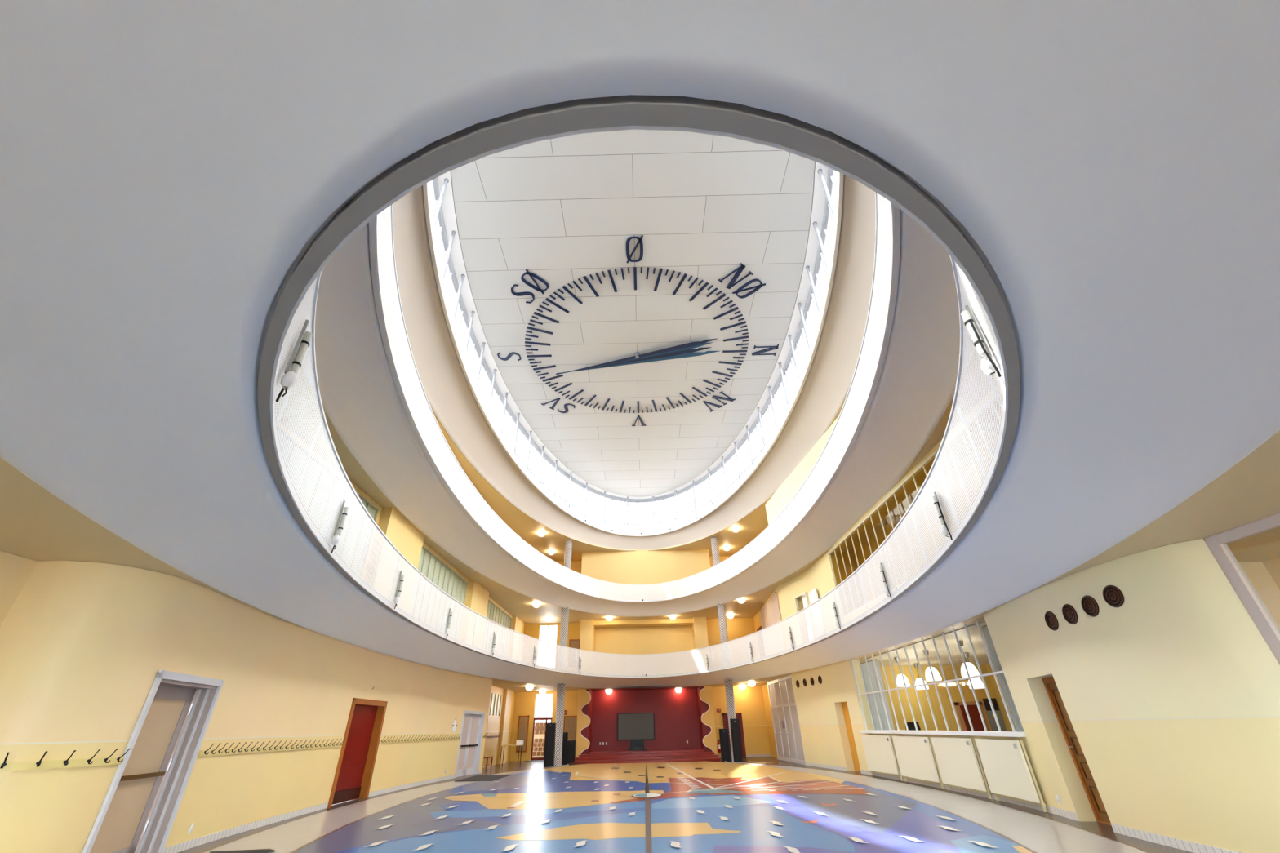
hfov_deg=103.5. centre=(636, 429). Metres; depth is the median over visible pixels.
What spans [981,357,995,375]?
socket
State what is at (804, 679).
air vent
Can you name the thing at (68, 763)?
rail
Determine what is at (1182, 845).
baseboard
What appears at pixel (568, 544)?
striped column
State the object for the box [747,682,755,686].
ceiling lamp
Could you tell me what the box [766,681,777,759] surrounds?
wall
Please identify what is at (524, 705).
wall
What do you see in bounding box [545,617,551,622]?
ceiling lamp
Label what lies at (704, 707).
wall
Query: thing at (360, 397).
ceiling
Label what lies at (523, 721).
air vent
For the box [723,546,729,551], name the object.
ceiling lamp
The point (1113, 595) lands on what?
air vent
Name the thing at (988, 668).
wall
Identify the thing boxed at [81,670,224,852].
door
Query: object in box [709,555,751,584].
wall
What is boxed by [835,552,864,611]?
wall
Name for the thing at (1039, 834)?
floor border
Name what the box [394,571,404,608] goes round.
tube light
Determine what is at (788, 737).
door
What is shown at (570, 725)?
air vent
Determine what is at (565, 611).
striped column
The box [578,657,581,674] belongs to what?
tube light
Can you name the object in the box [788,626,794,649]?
tube light
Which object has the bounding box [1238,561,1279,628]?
wall
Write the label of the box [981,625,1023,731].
window frame
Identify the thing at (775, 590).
wall
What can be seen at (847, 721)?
door
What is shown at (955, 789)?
baseboard
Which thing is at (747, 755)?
baseboard
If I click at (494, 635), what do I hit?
tube light
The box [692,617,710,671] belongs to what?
pier
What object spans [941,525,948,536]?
socket
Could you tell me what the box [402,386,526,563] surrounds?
wall
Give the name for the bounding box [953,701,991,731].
door
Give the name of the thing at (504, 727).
wall
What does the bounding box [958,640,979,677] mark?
pendant lamp
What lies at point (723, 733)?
loudspeaker
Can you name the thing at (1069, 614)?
air vent
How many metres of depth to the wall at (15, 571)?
5.86 m
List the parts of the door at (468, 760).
pane, pane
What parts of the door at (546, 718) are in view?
frame, frame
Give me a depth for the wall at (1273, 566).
7.04 m
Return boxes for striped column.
[554,683,565,765]
[558,607,568,669]
[563,540,572,584]
[711,537,721,582]
[717,603,728,666]
[724,680,736,761]
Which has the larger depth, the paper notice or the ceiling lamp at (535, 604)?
the ceiling lamp at (535, 604)
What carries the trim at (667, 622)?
attached to the wall at (648, 640)
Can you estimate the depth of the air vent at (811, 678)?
19.85 m
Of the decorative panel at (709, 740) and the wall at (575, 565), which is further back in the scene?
the wall at (575, 565)
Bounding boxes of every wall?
[0,551,38,626]
[0,560,492,852]
[278,423,524,660]
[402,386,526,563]
[481,680,493,773]
[482,685,515,768]
[497,688,512,764]
[509,690,577,761]
[521,622,580,671]
[528,560,582,588]
[580,549,711,599]
[581,688,592,754]
[591,688,701,751]
[594,625,694,675]
[697,686,712,751]
[706,617,770,755]
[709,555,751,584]
[752,528,771,561]
[753,609,776,757]
[760,587,786,649]
[764,350,1003,648]
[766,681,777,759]
[791,538,1279,852]
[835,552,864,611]
[853,431,999,602]
[880,664,1006,731]
[984,662,1016,731]
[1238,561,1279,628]
[1262,556,1279,589]
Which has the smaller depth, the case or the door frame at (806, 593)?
the door frame at (806, 593)
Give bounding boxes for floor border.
[204,761,1148,852]
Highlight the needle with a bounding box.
[555,338,718,374]
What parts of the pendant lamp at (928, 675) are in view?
lamp shade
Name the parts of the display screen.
screen panel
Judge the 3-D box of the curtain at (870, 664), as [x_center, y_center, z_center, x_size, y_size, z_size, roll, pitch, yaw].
[7.554,8.403,15.977,0.125,1.927,1.226,0,-31,-2]
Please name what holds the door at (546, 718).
in the wall at (524, 705)
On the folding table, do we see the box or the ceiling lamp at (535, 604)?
the box
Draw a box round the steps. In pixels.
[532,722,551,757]
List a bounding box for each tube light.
[275,319,312,401]
[331,500,348,553]
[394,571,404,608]
[445,608,452,637]
[491,631,496,656]
[533,646,536,666]
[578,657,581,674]
[706,654,709,671]
[749,642,753,662]
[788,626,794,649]
[832,601,840,629]
[879,563,891,598]
[932,492,952,540]
[960,305,1001,377]
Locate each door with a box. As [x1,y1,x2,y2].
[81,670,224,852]
[327,697,387,808]
[453,711,485,778]
[530,693,553,760]
[722,712,746,757]
[756,626,764,657]
[767,674,805,765]
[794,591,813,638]
[841,702,860,772]
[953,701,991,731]
[1041,676,1111,826]
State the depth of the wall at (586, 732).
27.07 m
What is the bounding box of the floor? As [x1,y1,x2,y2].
[178,756,1191,852]
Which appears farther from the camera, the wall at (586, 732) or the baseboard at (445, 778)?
the wall at (586, 732)
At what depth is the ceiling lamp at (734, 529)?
26.93 m
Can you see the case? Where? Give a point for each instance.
(630, 748)
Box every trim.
[422,170,843,536]
[593,618,693,627]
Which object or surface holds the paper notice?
attached to the wall at (84, 646)
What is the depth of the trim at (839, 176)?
16.75 m
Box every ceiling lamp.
[525,685,533,690]
[532,602,540,607]
[537,531,545,536]
[538,689,546,694]
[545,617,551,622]
[547,550,555,555]
[605,689,612,693]
[606,616,613,621]
[669,615,675,619]
[675,688,681,693]
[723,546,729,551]
[726,614,733,618]
[732,527,739,532]
[737,598,745,603]
[738,685,746,689]
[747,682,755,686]
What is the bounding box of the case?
[628,746,644,751]
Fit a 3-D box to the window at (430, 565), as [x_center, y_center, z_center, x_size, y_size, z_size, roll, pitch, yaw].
[-7.063,6.013,18.147,0.105,2.296,5.194,-1,-31,0]
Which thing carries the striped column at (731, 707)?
on the floor
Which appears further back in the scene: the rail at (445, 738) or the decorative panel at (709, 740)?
the decorative panel at (709, 740)
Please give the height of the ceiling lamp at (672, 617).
0.190 m
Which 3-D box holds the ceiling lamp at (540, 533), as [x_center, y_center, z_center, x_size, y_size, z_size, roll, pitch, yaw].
[-5.132,5.642,27.060,0.400,0.190,0.400,-1,-31,0]
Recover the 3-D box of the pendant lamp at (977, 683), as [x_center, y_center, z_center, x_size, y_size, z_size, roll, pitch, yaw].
[10.387,7.489,15.673,0.392,0.991,0.392,-1,-31,0]
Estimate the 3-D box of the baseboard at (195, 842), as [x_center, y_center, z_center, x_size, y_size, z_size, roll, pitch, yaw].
[-6.695,7.036,8.998,0.108,0.105,5.091,1,-31,-5]
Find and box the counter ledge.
[860,729,1026,737]
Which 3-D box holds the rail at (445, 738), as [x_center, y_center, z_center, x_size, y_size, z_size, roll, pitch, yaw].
[-6.658,9.731,15.904,0.185,0.163,5.597,-3,-31,3]
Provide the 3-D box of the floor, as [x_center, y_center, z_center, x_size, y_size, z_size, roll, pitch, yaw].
[0.239,8.383,11.305,26.880,0.120,39.200,-1,-31,0]
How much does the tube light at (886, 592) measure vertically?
0.772 m
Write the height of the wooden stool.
0.439 m
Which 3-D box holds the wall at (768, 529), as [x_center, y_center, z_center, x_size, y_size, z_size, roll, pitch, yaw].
[7.160,7.020,27.108,0.918,2.989,8.970,-4,-31,5]
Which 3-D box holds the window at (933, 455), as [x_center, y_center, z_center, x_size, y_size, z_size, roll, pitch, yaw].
[6.971,2.500,12.779,0.091,2.296,11.872,-1,-31,0]
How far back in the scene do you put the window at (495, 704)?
24.71 m
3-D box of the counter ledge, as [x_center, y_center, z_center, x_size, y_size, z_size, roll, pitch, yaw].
[7.354,7.648,12.728,0.590,0.077,8.074,-1,-31,0]
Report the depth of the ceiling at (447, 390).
17.19 m
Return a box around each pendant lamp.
[893,657,910,687]
[912,663,928,689]
[922,649,942,680]
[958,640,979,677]
[964,653,984,688]
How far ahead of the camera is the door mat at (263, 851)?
7.06 m
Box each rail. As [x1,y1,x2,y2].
[0,748,130,771]
[197,738,345,756]
[378,734,460,743]
[486,733,501,737]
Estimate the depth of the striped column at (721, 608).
25.84 m
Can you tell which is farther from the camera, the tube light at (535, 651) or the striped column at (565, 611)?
the striped column at (565, 611)
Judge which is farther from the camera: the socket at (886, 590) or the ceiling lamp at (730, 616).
the ceiling lamp at (730, 616)
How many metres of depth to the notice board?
19.58 m
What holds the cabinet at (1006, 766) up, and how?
on the floor
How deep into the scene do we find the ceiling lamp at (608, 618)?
28.66 m
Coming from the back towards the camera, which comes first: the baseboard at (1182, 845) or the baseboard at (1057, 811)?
the baseboard at (1057, 811)
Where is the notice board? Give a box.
[808,587,824,636]
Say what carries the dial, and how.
attached to the ceiling at (562, 211)
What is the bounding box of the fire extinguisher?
[717,739,720,752]
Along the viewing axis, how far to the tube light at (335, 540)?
7.43 m
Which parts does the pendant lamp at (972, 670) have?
lamp shade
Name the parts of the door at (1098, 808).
panel moulding, panel moulding, panel moulding, panel moulding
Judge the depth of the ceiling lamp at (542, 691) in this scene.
27.56 m
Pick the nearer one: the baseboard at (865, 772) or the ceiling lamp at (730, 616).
the baseboard at (865, 772)
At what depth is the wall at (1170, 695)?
6.56 m
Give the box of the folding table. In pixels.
[499,745,522,765]
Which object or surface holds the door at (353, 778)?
in the wall at (84, 646)
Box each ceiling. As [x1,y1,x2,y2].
[0,0,1279,692]
[275,208,1002,628]
[377,174,891,562]
[431,129,835,498]
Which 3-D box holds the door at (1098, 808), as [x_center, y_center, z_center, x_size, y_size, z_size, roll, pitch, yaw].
[7.120,5.056,8.044,0.122,2.026,0.948,-7,-31,10]
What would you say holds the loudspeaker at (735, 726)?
on the floor
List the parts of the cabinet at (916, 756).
rail, leg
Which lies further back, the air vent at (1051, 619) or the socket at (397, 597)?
the socket at (397, 597)
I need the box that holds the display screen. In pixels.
[617,712,654,750]
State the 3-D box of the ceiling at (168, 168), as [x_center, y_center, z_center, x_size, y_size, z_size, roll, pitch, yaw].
[0.174,5.329,13.113,26.880,0.468,39.200,-1,-31,0]
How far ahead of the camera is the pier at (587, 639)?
28.87 m
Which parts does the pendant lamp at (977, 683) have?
lamp shade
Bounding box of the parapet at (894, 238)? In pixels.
[368,191,900,602]
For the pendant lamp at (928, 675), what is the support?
hanging from the ceiling at (168, 168)
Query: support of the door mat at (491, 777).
on the floor
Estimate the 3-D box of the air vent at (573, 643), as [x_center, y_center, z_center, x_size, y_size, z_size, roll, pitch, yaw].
[-3.634,12.977,29.282,0.644,1.470,0.054,-1,-31,0]
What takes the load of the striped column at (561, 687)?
on the floor
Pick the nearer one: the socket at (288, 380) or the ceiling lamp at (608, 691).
the socket at (288, 380)
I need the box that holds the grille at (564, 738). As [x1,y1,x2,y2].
[561,733,566,763]
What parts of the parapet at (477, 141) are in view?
post, post, post, post, rail, perforated panel, post, post, post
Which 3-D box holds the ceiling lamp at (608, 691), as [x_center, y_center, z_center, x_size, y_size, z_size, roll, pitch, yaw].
[-1.590,14.846,28.500,0.400,0.190,0.400,-1,-31,0]
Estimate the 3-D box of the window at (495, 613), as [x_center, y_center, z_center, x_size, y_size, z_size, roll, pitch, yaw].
[-6.944,10.029,24.936,0.105,2.296,5.292,-1,-31,0]
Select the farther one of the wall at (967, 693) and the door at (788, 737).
the door at (788, 737)
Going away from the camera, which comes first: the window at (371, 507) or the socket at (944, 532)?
the socket at (944, 532)
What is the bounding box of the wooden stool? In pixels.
[484,756,493,769]
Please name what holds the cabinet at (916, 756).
on the floor
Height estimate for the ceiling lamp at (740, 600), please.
0.190 m
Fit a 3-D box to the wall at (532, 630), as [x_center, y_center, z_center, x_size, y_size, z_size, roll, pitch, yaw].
[-5.089,12.982,29.436,3.836,3.143,0.168,-1,-31,0]
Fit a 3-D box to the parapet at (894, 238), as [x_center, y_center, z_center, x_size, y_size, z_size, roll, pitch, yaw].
[0.110,2.123,16.377,11.454,0.970,28.204,-1,-31,0]
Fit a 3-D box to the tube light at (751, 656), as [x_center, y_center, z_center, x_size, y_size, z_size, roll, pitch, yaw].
[4.779,9.383,21.206,0.100,0.772,0.153,7,-31,-13]
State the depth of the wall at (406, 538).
15.31 m
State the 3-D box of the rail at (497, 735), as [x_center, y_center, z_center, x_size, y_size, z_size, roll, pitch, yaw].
[-6.809,14.688,24.211,0.131,0.142,2.380,-1,-31,0]
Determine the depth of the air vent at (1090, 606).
7.30 m
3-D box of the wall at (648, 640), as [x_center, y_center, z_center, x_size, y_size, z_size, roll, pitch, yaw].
[0.416,13.023,29.706,7.280,3.143,0.140,-1,-31,0]
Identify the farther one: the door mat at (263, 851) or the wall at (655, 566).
the wall at (655, 566)
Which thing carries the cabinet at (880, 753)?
on the floor
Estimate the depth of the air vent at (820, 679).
19.28 m
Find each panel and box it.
[575,688,591,757]
[699,686,717,755]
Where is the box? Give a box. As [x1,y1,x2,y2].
[515,740,524,745]
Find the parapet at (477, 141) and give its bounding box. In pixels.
[257,94,1020,678]
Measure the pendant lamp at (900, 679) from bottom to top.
0.851 m
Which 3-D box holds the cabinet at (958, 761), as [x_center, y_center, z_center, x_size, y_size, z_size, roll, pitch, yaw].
[7.247,7.580,11.382,0.167,1.061,1.749,-2,-31,1]
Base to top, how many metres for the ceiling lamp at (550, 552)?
0.190 m
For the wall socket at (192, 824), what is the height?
0.120 m
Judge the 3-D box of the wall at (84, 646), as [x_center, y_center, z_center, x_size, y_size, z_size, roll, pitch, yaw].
[-6.652,7.477,12.858,1.158,3.276,17.602,-1,-31,0]
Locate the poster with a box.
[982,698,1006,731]
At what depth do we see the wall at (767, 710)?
26.71 m
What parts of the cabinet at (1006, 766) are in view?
rail, leg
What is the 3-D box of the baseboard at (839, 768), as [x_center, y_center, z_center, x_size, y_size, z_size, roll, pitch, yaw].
[6.917,12.426,18.598,0.031,0.105,3.262,3,-31,-7]
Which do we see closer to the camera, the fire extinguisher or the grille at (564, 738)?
the grille at (564, 738)
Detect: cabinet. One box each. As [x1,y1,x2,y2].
[861,735,902,781]
[892,736,944,789]
[930,737,991,799]
[974,738,1047,812]
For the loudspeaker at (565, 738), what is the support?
on the floor
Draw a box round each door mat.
[209,848,275,852]
[454,774,511,782]
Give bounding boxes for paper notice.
[452,719,457,731]
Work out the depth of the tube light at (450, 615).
14.19 m
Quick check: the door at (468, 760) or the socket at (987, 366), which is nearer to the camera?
the socket at (987, 366)
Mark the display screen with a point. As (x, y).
(637, 727)
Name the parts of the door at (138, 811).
panel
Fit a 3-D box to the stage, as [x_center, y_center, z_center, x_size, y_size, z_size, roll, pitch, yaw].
[0.481,16.415,25.375,7.000,0.371,4.543,-1,-31,0]
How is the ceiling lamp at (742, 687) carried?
attached to the ceiling at (168, 168)
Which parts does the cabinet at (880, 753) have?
rail, leg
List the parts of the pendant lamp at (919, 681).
lamp shade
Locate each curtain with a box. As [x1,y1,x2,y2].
[759,591,784,656]
[858,659,894,730]
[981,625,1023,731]
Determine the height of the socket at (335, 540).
0.150 m
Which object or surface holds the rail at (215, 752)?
attached to the wall at (84, 646)
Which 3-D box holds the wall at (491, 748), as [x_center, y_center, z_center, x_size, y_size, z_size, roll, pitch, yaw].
[-6.993,14.136,24.094,0.210,3.276,8.610,-1,-31,0]
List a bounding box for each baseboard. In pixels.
[163,802,328,852]
[368,774,454,797]
[718,754,771,757]
[805,762,846,771]
[860,769,871,775]
[872,773,1053,813]
[1051,806,1078,821]
[1111,823,1241,852]
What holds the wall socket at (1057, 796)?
attached to the wall at (1170, 695)
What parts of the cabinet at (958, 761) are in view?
rail, leg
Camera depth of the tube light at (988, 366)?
4.04 m
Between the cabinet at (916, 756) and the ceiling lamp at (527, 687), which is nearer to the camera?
the cabinet at (916, 756)
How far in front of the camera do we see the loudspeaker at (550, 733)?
22.86 m
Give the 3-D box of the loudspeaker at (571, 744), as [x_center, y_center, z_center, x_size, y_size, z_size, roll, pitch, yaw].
[-3.232,15.854,24.831,0.364,0.924,0.438,-1,-31,0]
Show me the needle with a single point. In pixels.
(678, 351)
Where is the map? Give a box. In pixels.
[290,761,1035,852]
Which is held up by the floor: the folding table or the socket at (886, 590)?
the folding table
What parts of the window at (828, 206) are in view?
tube post, tube post, tube post, tube post, tube post, tube post, tube post, tube post, tube post, tube post, tube post, tube post, tube post, tube post, tube post, pane, tube post, tube post, tube post, tube post, tube post, tube post, tube post, tube post, tube post, tube post, tube post, tube post, tube post, tube post, tube post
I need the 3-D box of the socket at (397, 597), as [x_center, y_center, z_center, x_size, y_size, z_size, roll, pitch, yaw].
[-5.071,3.604,10.654,0.100,0.150,0.100,2,-31,-6]
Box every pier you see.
[579,619,595,673]
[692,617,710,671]
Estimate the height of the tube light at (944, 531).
0.772 m
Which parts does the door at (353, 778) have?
kick plate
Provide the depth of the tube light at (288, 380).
4.11 m
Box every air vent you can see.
[515,715,528,752]
[563,715,577,748]
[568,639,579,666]
[795,680,799,688]
[803,678,806,686]
[810,677,813,685]
[817,675,822,684]
[1044,611,1058,631]
[1062,604,1077,624]
[1080,595,1099,617]
[1102,585,1124,607]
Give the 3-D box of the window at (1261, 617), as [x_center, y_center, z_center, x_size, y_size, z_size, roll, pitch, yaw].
[6.971,0.268,1.175,0.084,3.274,9.786,-1,-31,0]
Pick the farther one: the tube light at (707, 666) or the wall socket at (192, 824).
the tube light at (707, 666)
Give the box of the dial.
[497,235,778,426]
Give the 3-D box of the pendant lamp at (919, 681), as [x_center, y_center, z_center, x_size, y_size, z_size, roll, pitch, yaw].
[10.207,8.946,18.279,0.420,0.837,0.420,-1,-31,0]
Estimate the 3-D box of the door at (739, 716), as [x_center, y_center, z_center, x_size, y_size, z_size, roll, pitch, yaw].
[5.136,16.162,26.707,1.022,2.001,0.135,-1,-31,0]
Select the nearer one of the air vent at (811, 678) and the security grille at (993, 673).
the security grille at (993, 673)
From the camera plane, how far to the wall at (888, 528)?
15.14 m
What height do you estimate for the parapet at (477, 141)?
1.124 m
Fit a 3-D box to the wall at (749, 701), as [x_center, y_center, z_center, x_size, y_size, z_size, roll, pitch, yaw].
[5.604,14.137,28.100,3.108,6.888,0.210,-1,-31,0]
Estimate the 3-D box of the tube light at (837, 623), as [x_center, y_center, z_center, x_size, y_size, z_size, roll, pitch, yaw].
[5.634,5.282,14.308,0.100,0.772,0.153,-1,-31,0]
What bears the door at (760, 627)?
in the wall at (767, 710)
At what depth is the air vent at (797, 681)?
21.02 m
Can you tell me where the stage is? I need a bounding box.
[573,748,719,764]
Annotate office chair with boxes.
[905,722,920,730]
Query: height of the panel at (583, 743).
3.260 m
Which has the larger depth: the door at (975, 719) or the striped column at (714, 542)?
the striped column at (714, 542)
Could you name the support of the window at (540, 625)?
in the wall at (532, 630)
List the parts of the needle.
blade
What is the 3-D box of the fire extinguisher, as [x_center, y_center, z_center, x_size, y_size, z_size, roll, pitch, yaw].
[4.295,16.592,26.415,0.191,0.575,0.231,16,-35,-26]
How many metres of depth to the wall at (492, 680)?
20.46 m
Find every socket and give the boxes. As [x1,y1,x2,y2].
[187,823,194,834]
[280,370,296,389]
[331,534,339,545]
[394,595,399,604]
[884,587,888,595]
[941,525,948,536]
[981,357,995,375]
[1055,795,1061,804]
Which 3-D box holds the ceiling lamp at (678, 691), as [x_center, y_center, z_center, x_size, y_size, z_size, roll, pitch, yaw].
[2.359,14.824,28.606,0.400,0.190,0.400,-1,-31,0]
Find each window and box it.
[276,426,379,576]
[408,544,468,639]
[430,167,835,530]
[483,599,511,656]
[489,693,502,715]
[537,625,558,667]
[828,388,1003,617]
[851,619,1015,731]
[1204,513,1279,665]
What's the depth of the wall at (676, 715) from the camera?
28.24 m
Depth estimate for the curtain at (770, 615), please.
24.40 m
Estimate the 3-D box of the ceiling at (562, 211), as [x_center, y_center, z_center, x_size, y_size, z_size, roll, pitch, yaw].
[-0.001,-3.022,19.422,12.740,0.260,29.624,-1,-31,0]
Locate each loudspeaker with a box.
[543,723,555,766]
[561,732,568,764]
[567,740,575,763]
[718,728,730,761]
[729,719,742,762]
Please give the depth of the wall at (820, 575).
19.55 m
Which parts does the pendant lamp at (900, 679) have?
lamp shade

